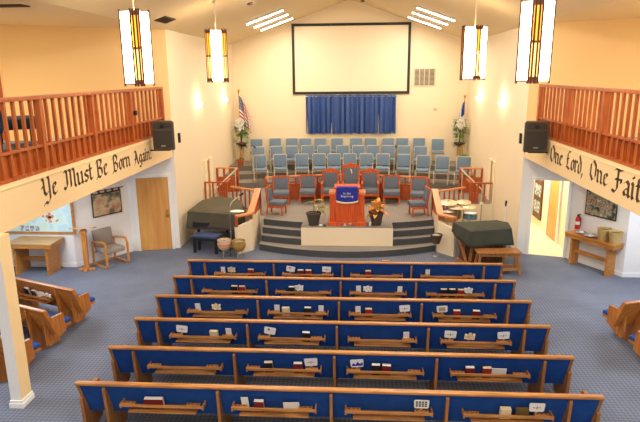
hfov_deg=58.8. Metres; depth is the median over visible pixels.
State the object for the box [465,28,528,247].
wall
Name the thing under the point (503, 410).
booklet
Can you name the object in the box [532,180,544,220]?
panel
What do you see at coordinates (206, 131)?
wall
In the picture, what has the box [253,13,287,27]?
ceiling light
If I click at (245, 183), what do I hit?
choir riser
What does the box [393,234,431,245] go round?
step
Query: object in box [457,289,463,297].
hymnal
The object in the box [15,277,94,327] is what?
pew
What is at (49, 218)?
print
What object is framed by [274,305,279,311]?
envelope
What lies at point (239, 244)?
bowl
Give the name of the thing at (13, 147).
floor
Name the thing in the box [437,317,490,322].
shelf
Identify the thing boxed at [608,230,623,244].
bucket
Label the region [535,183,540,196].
picture
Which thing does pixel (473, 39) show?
pendant lamp
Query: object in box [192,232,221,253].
piano bench
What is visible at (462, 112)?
flag
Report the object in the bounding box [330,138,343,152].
chair
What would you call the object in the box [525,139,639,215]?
trim
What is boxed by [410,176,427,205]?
chair
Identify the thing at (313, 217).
potted plant
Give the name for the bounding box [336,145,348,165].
chair
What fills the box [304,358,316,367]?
fan
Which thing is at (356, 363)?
fan
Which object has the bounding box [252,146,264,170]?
chair
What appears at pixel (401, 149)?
chair
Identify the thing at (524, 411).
bible
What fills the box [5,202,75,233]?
map
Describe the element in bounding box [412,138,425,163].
chair
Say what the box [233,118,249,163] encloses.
flower arrangement
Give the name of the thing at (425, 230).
step
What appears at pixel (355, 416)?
shelf
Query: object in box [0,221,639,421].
floor
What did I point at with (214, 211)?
piano cover
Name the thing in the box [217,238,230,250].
bowl
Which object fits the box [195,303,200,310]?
envelope
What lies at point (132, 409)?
shelf
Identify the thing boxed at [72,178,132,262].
wall
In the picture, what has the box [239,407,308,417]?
shelf
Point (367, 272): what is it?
hymnal
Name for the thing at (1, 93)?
door
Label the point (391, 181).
chair
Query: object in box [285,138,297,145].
chair
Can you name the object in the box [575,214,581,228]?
fire extinguisher
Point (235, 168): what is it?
handrail
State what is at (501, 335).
fan
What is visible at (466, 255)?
upright piano
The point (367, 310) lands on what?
hymnal
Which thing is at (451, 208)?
drum kit
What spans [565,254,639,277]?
baseboard
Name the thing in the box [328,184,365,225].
pulpit
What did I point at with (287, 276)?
shelf
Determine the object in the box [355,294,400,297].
shelf
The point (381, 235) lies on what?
block
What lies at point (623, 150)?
balcony railing
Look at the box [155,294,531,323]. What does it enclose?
pew
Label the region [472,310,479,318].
hymnal
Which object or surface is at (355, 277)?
shelf
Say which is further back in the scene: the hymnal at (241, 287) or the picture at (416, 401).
the hymnal at (241, 287)
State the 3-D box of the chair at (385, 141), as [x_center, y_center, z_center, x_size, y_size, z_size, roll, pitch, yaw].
[2.610,-2.318,21.803,0.498,0.923,0.563,1,14,6]
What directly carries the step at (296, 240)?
on the step at (301, 250)
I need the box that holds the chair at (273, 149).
[270,146,283,171]
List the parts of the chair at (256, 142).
backrest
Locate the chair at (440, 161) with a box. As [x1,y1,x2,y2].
[433,155,449,184]
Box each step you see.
[259,241,436,257]
[261,233,300,244]
[262,225,300,236]
[264,215,304,227]
[391,216,432,228]
[393,226,433,236]
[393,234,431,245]
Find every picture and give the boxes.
[416,401,426,406]
[533,198,539,212]
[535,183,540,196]
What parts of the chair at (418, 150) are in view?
backrest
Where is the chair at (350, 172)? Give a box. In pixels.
[342,163,359,183]
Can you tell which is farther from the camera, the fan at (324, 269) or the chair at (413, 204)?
the chair at (413, 204)
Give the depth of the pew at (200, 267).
11.68 m
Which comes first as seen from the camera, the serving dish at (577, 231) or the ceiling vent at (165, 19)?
the ceiling vent at (165, 19)
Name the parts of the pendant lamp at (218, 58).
glass panel, glass panel, glass panel, glass panel, glass panel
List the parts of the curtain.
rod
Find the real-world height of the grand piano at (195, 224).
0.980 m
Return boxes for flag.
[237,89,250,160]
[456,95,466,153]
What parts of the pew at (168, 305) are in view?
post, panel, rail, panel, post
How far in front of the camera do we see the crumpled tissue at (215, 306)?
9.96 m
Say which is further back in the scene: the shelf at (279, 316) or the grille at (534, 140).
the grille at (534, 140)
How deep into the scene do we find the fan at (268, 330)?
8.91 m
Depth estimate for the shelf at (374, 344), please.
8.85 m
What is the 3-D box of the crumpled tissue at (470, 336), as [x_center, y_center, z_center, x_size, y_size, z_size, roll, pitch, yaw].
[2.308,1.928,8.756,0.169,0.146,0.060,0,14,4]
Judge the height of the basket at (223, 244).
0.453 m
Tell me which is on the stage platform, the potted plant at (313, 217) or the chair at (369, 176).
the chair at (369, 176)
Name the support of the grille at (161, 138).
attached to the loudspeaker at (163, 135)
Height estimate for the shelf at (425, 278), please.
0.020 m
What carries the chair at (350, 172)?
on the stage platform
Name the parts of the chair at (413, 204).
seat, backrest, leg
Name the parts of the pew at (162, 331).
post, panel, rail, panel, post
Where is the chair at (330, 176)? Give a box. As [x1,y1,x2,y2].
[321,167,338,202]
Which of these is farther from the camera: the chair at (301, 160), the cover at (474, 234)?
the chair at (301, 160)
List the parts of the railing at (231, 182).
rail, panel, post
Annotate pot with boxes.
[369,210,383,225]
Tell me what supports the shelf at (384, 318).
attached to the pew at (168, 305)
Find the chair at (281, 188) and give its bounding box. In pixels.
[272,175,289,204]
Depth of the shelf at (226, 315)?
9.97 m
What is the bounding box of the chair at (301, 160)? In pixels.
[295,153,308,174]
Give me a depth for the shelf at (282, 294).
10.83 m
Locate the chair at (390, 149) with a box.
[382,145,394,171]
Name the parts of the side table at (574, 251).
leg, leg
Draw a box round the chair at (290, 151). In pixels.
[285,146,298,171]
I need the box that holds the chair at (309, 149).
[301,145,314,171]
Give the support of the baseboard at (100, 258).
attached to the wall at (120, 223)
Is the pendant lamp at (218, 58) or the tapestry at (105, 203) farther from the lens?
the tapestry at (105, 203)
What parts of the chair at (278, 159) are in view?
seat, backrest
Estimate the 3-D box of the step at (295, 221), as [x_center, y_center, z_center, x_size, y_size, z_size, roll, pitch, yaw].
[-1.009,0.290,15.925,1.130,0.170,0.789,0,14,4]
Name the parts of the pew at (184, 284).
rail, post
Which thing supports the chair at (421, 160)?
on the choir riser at (245, 183)
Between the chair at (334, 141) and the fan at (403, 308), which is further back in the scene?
the chair at (334, 141)
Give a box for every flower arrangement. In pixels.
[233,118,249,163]
[452,117,468,163]
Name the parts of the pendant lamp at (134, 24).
glass panel, glass panel, glass panel, glass panel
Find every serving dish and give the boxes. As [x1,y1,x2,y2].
[575,230,586,233]
[584,233,597,237]
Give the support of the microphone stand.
on the floor at (572, 299)
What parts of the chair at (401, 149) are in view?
backrest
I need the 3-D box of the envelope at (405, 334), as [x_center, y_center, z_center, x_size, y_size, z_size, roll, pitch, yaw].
[1.337,1.942,8.810,0.098,0.174,0.056,0,14,4]
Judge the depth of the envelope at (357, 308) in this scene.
9.78 m
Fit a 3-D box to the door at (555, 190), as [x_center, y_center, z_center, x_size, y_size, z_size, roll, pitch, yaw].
[6.531,-0.232,15.849,0.060,2.100,0.960,0,14,4]
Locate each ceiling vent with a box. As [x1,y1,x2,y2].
[0,4,29,7]
[154,16,175,23]
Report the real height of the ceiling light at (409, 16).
0.468 m
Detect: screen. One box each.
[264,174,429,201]
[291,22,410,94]
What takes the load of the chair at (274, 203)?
on the stage platform
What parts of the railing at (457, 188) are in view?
rail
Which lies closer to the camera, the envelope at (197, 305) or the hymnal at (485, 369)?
the hymnal at (485, 369)
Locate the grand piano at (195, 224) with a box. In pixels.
[193,221,243,232]
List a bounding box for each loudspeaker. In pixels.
[150,120,174,150]
[523,121,548,152]
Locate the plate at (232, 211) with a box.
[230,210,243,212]
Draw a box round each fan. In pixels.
[176,325,187,334]
[264,326,275,335]
[286,266,294,272]
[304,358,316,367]
[322,266,330,272]
[350,359,362,368]
[399,305,409,312]
[414,400,428,409]
[437,306,447,313]
[444,330,456,338]
[497,332,509,340]
[529,403,544,413]
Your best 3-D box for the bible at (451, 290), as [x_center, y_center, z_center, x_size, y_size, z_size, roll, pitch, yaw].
[2.467,1.529,10.628,0.121,0.180,0.097,0,14,4]
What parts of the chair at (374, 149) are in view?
backrest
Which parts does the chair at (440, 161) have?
seat, backrest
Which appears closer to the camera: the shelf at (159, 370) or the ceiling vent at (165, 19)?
the shelf at (159, 370)
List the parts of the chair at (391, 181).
backrest, rail, seat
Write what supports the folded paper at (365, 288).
on the pew at (184, 284)
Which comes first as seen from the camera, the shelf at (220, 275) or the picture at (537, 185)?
the shelf at (220, 275)
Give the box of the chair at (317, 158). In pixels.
[312,153,325,173]
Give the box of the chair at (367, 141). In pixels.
[364,138,376,152]
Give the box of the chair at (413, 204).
[408,186,430,216]
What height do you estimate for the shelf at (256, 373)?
0.020 m
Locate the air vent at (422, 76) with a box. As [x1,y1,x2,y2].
[413,68,435,85]
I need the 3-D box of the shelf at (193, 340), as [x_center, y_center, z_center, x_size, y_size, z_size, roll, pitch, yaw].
[-1.853,2.057,9.087,0.870,0.020,0.176,0,14,4]
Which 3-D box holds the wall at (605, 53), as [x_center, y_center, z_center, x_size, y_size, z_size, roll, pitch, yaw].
[7.063,-2.931,12.444,4.845,2.600,0.120,10,17,36]
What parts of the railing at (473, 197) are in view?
post, panel, post, rail, post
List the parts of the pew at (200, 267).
rail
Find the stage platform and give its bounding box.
[211,187,490,234]
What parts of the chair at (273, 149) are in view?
backrest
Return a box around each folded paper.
[295,284,302,290]
[363,286,371,291]
[464,287,472,292]
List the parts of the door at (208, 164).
casing, casing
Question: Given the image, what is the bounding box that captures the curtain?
[305,95,395,133]
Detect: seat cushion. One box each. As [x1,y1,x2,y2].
[0,332,40,349]
[47,312,70,322]
[629,334,635,341]
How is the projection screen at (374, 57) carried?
attached to the wall at (262, 62)
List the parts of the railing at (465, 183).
post, rail, panel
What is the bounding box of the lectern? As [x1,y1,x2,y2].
[69,227,96,271]
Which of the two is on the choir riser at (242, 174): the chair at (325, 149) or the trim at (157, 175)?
the chair at (325, 149)
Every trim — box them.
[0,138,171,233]
[0,140,152,191]
[132,174,174,250]
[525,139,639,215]
[526,177,572,257]
[548,142,639,175]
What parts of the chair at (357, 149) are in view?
backrest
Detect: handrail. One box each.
[214,168,236,196]
[460,169,482,200]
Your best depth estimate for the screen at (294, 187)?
18.14 m
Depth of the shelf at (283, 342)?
8.94 m
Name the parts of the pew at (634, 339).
panel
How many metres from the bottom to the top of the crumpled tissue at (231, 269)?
0.146 m
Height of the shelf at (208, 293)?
0.020 m
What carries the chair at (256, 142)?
on the choir riser at (290, 165)
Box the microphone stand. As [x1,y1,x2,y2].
[226,192,243,255]
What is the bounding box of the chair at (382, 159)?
[376,153,389,174]
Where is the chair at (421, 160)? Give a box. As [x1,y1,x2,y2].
[415,155,430,178]
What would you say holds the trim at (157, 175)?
attached to the wall at (167, 166)
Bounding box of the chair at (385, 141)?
[381,138,394,152]
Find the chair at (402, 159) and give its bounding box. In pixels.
[395,154,410,181]
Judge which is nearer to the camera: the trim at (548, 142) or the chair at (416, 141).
the trim at (548, 142)
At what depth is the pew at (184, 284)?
10.76 m
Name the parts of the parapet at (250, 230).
post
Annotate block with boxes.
[301,215,392,245]
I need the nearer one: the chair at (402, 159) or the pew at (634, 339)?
the pew at (634, 339)
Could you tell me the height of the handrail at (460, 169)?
0.880 m
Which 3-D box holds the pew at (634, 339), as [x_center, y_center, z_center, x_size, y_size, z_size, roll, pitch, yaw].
[6.644,1.985,9.301,3.620,0.875,0.720,-4,14,-15]
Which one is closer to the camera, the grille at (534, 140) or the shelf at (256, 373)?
the shelf at (256, 373)
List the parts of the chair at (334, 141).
backrest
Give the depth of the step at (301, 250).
14.81 m
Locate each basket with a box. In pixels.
[217,238,230,257]
[232,238,245,258]
[430,233,442,256]
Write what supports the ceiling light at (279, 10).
attached to the ceiling
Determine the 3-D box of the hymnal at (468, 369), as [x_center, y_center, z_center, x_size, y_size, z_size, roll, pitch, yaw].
[2.064,2.212,7.839,0.132,0.179,0.096,0,14,4]
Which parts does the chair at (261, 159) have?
backrest, seat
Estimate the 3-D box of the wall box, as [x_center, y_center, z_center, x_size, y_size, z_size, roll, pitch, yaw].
[5.102,-1.849,14.469,0.050,0.260,0.100,0,14,4]
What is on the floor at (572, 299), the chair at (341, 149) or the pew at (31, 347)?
the pew at (31, 347)
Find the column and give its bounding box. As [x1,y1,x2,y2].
[0,233,34,408]
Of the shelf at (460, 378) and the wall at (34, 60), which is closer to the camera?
the shelf at (460, 378)
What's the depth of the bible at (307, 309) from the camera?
9.83 m
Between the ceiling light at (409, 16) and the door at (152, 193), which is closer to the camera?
the door at (152, 193)
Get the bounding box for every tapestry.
[91,186,122,217]
[584,189,617,221]
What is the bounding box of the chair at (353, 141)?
[349,138,361,152]
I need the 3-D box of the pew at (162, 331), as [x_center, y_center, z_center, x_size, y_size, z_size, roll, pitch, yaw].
[0.295,2.067,9.214,6.490,0.875,0.720,0,14,4]
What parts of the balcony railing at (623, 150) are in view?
post, post, rail, rail, rail, post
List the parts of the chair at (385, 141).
backrest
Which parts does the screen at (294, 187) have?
panel, rail, rail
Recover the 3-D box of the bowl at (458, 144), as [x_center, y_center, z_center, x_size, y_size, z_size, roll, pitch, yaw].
[5.238,-2.468,21.387,0.469,0.239,0.460,0,14,4]
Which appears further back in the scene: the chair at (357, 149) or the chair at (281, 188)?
the chair at (357, 149)
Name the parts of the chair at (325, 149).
backrest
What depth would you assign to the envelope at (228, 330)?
8.97 m
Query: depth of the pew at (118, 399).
7.03 m
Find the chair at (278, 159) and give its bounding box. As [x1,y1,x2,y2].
[273,154,287,175]
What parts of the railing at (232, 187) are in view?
rail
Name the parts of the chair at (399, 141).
backrest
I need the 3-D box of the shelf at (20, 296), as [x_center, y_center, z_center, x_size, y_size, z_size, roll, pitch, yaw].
[-5.438,1.669,10.827,0.800,0.020,0.176,6,15,25]
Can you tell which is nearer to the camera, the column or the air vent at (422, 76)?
the column
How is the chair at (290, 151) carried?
on the choir riser at (242, 174)
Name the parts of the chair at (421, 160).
seat, backrest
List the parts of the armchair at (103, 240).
arm frame, backrest, seat, arm frame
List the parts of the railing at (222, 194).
post, rail, post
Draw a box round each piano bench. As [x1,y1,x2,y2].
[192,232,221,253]
[474,248,521,275]
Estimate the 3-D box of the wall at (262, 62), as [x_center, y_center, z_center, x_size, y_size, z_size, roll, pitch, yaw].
[1.132,-4.349,21.943,9.290,7.330,0.150,0,14,4]
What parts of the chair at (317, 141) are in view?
backrest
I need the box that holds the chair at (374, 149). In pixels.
[367,145,379,161]
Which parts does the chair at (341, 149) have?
backrest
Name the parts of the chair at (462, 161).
seat, backrest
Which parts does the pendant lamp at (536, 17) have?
glass panel, glass panel, glass panel, glass panel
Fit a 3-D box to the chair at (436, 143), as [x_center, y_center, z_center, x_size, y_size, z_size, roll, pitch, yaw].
[4.438,-2.248,21.439,0.498,0.923,0.563,2,14,9]
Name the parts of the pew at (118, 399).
post, panel, rail, panel, post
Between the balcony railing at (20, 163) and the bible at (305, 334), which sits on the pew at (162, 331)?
the bible at (305, 334)
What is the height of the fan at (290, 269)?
0.225 m
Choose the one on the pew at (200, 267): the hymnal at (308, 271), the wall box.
the hymnal at (308, 271)
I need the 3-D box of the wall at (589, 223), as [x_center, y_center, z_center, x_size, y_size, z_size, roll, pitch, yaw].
[6.636,0.071,13.492,0.120,2.620,1.612,-7,15,-25]
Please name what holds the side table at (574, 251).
on the floor at (572, 299)
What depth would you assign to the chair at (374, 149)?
21.28 m
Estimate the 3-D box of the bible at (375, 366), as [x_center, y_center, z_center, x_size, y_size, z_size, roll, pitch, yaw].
[0.779,2.202,7.922,0.121,0.180,0.097,0,14,4]
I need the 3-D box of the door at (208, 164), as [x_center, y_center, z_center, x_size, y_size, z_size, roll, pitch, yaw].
[-3.600,-0.729,18.553,0.040,1.980,0.950,0,14,4]
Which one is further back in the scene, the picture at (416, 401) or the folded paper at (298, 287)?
the folded paper at (298, 287)
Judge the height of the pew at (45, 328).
0.875 m
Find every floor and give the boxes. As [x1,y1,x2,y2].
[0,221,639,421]
[3,141,47,151]
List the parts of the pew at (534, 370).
post, panel, rail, panel, post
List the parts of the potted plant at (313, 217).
pot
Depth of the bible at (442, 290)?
10.61 m
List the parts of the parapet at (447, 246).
post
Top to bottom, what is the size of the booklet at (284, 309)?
0.174 m
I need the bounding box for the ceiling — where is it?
[0,0,639,43]
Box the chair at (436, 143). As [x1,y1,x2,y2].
[431,138,444,161]
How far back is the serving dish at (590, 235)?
13.40 m
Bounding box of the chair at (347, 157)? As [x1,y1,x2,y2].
[343,153,356,164]
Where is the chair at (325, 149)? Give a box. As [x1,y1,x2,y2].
[317,145,329,171]
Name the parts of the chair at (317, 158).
backrest, seat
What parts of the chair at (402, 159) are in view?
seat, backrest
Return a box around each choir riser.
[225,169,472,179]
[229,161,471,171]
[239,177,458,188]
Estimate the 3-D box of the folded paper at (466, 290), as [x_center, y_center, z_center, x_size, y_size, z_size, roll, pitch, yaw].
[2.768,1.475,10.604,0.173,0.145,0.060,0,14,4]
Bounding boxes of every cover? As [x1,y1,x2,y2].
[186,196,245,230]
[452,220,513,247]
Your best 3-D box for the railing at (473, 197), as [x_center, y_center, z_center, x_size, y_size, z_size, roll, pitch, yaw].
[4.983,-0.638,17.794,0.760,0.640,0.741,0,14,4]
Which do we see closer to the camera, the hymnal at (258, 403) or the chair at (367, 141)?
the hymnal at (258, 403)
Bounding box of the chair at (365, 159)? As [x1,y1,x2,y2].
[359,153,372,178]
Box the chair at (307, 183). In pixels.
[299,174,316,203]
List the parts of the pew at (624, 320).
panel, post, backrest, rail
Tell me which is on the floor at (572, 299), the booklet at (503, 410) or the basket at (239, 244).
the basket at (239, 244)
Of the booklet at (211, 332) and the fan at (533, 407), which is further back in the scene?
the booklet at (211, 332)
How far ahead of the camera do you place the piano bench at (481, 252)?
13.16 m
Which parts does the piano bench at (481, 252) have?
seat, leg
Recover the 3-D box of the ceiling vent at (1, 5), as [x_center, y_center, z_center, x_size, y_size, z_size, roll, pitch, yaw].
[-5.141,-3.277,9.091,0.900,0.020,0.250,0,14,4]
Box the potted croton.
[367,198,388,225]
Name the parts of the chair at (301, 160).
seat, backrest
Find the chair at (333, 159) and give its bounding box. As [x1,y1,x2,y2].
[327,153,340,180]
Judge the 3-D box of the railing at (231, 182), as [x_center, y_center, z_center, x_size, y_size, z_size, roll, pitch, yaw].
[-3.175,-1.081,19.522,0.795,0.840,0.110,0,14,4]
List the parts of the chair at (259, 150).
backrest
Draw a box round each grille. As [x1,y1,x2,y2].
[153,130,172,147]
[525,131,546,149]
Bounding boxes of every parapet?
[234,188,261,253]
[431,189,456,256]
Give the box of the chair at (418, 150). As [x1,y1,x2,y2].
[412,146,427,173]
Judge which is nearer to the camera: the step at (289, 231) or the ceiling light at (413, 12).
the step at (289, 231)
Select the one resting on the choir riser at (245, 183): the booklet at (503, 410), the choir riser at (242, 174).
the choir riser at (242, 174)
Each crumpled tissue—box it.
[212,303,220,309]
[228,267,235,271]
[464,332,474,339]
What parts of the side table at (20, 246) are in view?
leg, leg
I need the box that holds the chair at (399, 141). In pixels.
[395,138,408,163]
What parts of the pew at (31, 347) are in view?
backrest, panel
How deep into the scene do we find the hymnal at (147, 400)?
7.14 m
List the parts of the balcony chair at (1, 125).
seat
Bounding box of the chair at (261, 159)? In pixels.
[253,155,267,182]
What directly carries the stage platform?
on the floor at (572, 299)
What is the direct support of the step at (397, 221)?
on the step at (425, 230)
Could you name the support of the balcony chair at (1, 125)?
on the floor at (13, 147)
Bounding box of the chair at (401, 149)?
[396,146,410,166]
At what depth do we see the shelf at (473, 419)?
6.90 m
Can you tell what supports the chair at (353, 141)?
on the choir riser at (290, 165)
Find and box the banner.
[336,186,357,203]
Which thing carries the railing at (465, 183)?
on the stage platform
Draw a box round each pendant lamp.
[118,0,154,85]
[204,1,228,82]
[459,0,487,79]
[515,0,556,83]
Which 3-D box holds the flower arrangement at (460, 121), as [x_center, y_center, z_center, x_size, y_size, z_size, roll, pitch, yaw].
[5.254,-2.658,21.311,0.571,1.765,0.554,-10,16,-34]
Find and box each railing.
[0,87,164,185]
[204,178,230,198]
[216,167,239,191]
[230,186,254,208]
[438,187,465,209]
[458,167,482,192]
[466,178,492,202]
[536,84,639,170]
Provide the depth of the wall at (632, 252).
12.89 m
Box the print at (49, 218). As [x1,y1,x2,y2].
[46,215,58,222]
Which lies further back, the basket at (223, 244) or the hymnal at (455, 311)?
the basket at (223, 244)
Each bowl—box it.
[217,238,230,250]
[232,238,245,251]
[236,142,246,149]
[430,233,442,243]
[453,142,464,147]
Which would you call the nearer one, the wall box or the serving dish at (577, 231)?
the serving dish at (577, 231)
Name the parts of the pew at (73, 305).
rail, backrest, post, panel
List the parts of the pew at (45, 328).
rail, backrest, post, panel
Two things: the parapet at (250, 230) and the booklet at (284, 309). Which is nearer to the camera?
the booklet at (284, 309)
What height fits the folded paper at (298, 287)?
0.146 m
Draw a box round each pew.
[0,332,40,382]
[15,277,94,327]
[19,304,70,352]
[75,377,604,421]
[108,345,574,393]
[134,317,550,354]
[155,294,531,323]
[172,275,516,299]
[187,259,503,279]
[602,300,639,340]
[628,331,639,356]
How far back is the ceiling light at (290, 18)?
20.15 m
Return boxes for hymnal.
[144,396,164,408]
[239,285,245,293]
[248,268,253,275]
[253,399,264,411]
[293,361,302,372]
[297,269,303,276]
[305,269,311,276]
[365,270,370,277]
[365,308,371,316]
[381,363,390,374]
[453,309,460,318]
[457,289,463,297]
[465,366,474,376]
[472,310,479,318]
[482,366,491,377]
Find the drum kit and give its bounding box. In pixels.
[441,199,483,243]
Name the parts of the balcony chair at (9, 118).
seat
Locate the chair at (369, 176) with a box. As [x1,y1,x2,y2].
[361,168,378,197]
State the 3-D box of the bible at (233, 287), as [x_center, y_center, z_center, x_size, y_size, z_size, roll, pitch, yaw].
[-1.635,1.503,10.899,0.121,0.180,0.097,0,14,4]
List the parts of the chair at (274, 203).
leg, backrest, seat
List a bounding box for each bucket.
[597,226,611,240]
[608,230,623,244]
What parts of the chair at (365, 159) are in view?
seat, backrest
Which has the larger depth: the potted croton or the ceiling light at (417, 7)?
the ceiling light at (417, 7)
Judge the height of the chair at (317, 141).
0.923 m
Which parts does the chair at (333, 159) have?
seat, backrest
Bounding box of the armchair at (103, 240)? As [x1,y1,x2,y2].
[91,226,129,268]
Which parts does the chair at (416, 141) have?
backrest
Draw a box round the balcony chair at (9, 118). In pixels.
[0,111,35,143]
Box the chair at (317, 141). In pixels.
[314,138,326,161]
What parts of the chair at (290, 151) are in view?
backrest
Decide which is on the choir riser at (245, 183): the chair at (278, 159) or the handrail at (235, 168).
the chair at (278, 159)
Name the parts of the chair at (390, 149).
backrest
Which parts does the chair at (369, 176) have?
backrest, seat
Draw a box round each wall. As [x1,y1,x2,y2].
[0,25,170,140]
[9,233,76,262]
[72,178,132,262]
[127,153,179,250]
[165,30,236,247]
[231,0,468,160]
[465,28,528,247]
[517,153,569,256]
[526,17,639,136]
[531,180,568,247]
[566,182,629,272]
[623,211,639,272]
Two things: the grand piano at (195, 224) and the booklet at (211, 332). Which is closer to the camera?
the booklet at (211, 332)
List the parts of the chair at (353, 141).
backrest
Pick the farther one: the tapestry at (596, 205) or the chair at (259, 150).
the chair at (259, 150)
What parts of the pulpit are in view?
wing panel, moulding, wing panel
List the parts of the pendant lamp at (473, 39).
glass panel, glass panel, glass panel, glass panel, glass panel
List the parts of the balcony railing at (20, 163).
post, rail, rail, rail, post, post, post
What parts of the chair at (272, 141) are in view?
backrest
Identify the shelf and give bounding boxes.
[18,293,51,303]
[128,403,197,414]
[155,368,216,374]
[176,338,231,342]
[193,313,242,317]
[207,292,252,295]
[220,275,261,275]
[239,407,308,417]
[253,371,314,376]
[264,340,318,344]
[273,314,322,318]
[281,293,325,296]
[287,276,328,276]
[353,410,424,421]
[354,341,410,346]
[354,373,416,379]
[355,277,396,277]
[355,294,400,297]
[355,316,404,320]
[425,278,467,278]
[431,296,477,298]
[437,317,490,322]
[446,343,504,348]
[456,376,521,382]
[469,414,543,421]
[502,264,518,270]
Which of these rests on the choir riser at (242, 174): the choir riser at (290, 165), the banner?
the choir riser at (290, 165)
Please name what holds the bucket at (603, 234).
on the side table at (574, 251)
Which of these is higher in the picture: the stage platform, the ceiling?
the ceiling
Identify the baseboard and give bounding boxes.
[13,248,133,266]
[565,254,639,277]
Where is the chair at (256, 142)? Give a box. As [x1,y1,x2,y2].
[250,139,262,164]
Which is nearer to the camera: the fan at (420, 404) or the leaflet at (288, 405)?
the fan at (420, 404)
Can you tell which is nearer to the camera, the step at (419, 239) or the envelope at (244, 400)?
the envelope at (244, 400)
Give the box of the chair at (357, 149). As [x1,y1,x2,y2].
[352,145,364,161]
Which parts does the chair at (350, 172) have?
backrest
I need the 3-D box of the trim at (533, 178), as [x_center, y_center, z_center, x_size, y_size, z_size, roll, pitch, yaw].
[5.784,0.169,14.374,0.940,2.030,0.050,4,14,20]
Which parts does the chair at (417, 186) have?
seat, backrest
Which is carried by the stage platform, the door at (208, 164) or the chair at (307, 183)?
the chair at (307, 183)
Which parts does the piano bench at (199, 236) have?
leg, frame, leg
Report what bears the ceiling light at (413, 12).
attached to the ceiling
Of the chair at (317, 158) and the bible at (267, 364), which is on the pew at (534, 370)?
the bible at (267, 364)
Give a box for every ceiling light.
[246,8,282,24]
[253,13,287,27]
[260,17,292,30]
[408,15,440,28]
[412,11,447,24]
[416,6,455,21]
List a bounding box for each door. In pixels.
[0,78,4,140]
[135,177,172,250]
[204,156,213,198]
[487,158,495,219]
[545,181,563,243]
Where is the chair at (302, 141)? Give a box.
[299,138,311,162]
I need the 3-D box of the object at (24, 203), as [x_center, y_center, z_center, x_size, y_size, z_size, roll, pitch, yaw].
[-4.500,0.215,6.803,0.206,0.640,16.500,0,14,4]
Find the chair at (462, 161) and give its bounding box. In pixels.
[454,156,471,182]
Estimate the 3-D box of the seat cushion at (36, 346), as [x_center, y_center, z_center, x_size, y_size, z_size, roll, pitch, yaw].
[-6.087,2.043,9.659,3.350,0.066,0.418,6,15,25]
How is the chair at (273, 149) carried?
on the choir riser at (242, 174)
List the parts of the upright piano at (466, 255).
leg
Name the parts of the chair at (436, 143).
seat, backrest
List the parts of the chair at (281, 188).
seat, backrest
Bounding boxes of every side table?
[10,236,64,275]
[565,230,624,276]
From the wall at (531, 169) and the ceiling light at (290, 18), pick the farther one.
the ceiling light at (290, 18)
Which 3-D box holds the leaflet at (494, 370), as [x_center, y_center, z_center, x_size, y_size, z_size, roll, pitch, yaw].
[2.458,2.222,7.817,0.202,0.149,0.049,0,14,4]
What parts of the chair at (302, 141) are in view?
backrest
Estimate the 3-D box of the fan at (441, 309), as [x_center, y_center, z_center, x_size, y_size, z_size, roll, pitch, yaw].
[2.074,1.705,9.678,0.187,0.220,0.041,0,14,4]
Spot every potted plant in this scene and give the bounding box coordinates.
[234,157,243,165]
[306,199,329,225]
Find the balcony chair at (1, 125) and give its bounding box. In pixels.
[0,123,3,151]
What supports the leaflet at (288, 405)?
on the pew at (118, 399)
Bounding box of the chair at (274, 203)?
[265,185,287,215]
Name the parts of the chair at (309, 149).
backrest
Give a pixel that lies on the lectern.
(83, 231)
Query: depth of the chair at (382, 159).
20.45 m
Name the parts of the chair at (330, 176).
leg, seat, backrest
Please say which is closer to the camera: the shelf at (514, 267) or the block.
the shelf at (514, 267)
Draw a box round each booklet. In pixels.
[209,330,218,339]
[282,307,289,315]
[498,406,511,418]
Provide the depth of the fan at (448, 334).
8.72 m
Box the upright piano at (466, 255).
[455,240,505,263]
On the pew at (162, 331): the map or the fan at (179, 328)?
the fan at (179, 328)
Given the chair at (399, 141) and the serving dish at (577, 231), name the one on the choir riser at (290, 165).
the chair at (399, 141)
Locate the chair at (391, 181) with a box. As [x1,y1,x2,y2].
[383,175,399,204]
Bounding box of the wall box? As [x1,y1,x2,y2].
[519,133,521,143]
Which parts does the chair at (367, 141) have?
backrest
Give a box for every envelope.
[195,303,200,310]
[225,328,231,333]
[241,397,248,406]
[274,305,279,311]
[318,305,323,310]
[355,306,360,313]
[403,332,408,337]
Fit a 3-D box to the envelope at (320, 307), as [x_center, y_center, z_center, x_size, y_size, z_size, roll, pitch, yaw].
[0.019,1.706,9.836,0.092,0.172,0.056,0,14,4]
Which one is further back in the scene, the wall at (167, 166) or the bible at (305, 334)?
the wall at (167, 166)
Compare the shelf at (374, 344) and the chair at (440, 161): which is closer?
the shelf at (374, 344)
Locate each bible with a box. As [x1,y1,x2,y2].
[23,287,31,294]
[30,289,38,298]
[231,285,237,293]
[264,361,273,371]
[288,286,294,294]
[302,331,309,341]
[304,306,311,315]
[372,363,379,374]
[440,288,446,296]
[448,288,455,296]
[514,407,528,419]
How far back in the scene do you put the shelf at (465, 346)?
8.76 m
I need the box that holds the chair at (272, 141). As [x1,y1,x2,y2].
[268,138,281,161]
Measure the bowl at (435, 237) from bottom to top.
0.240 m
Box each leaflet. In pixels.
[36,291,44,296]
[283,402,298,408]
[492,368,506,373]
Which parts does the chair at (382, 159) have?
seat, backrest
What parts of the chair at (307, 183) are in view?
seat, rail, backrest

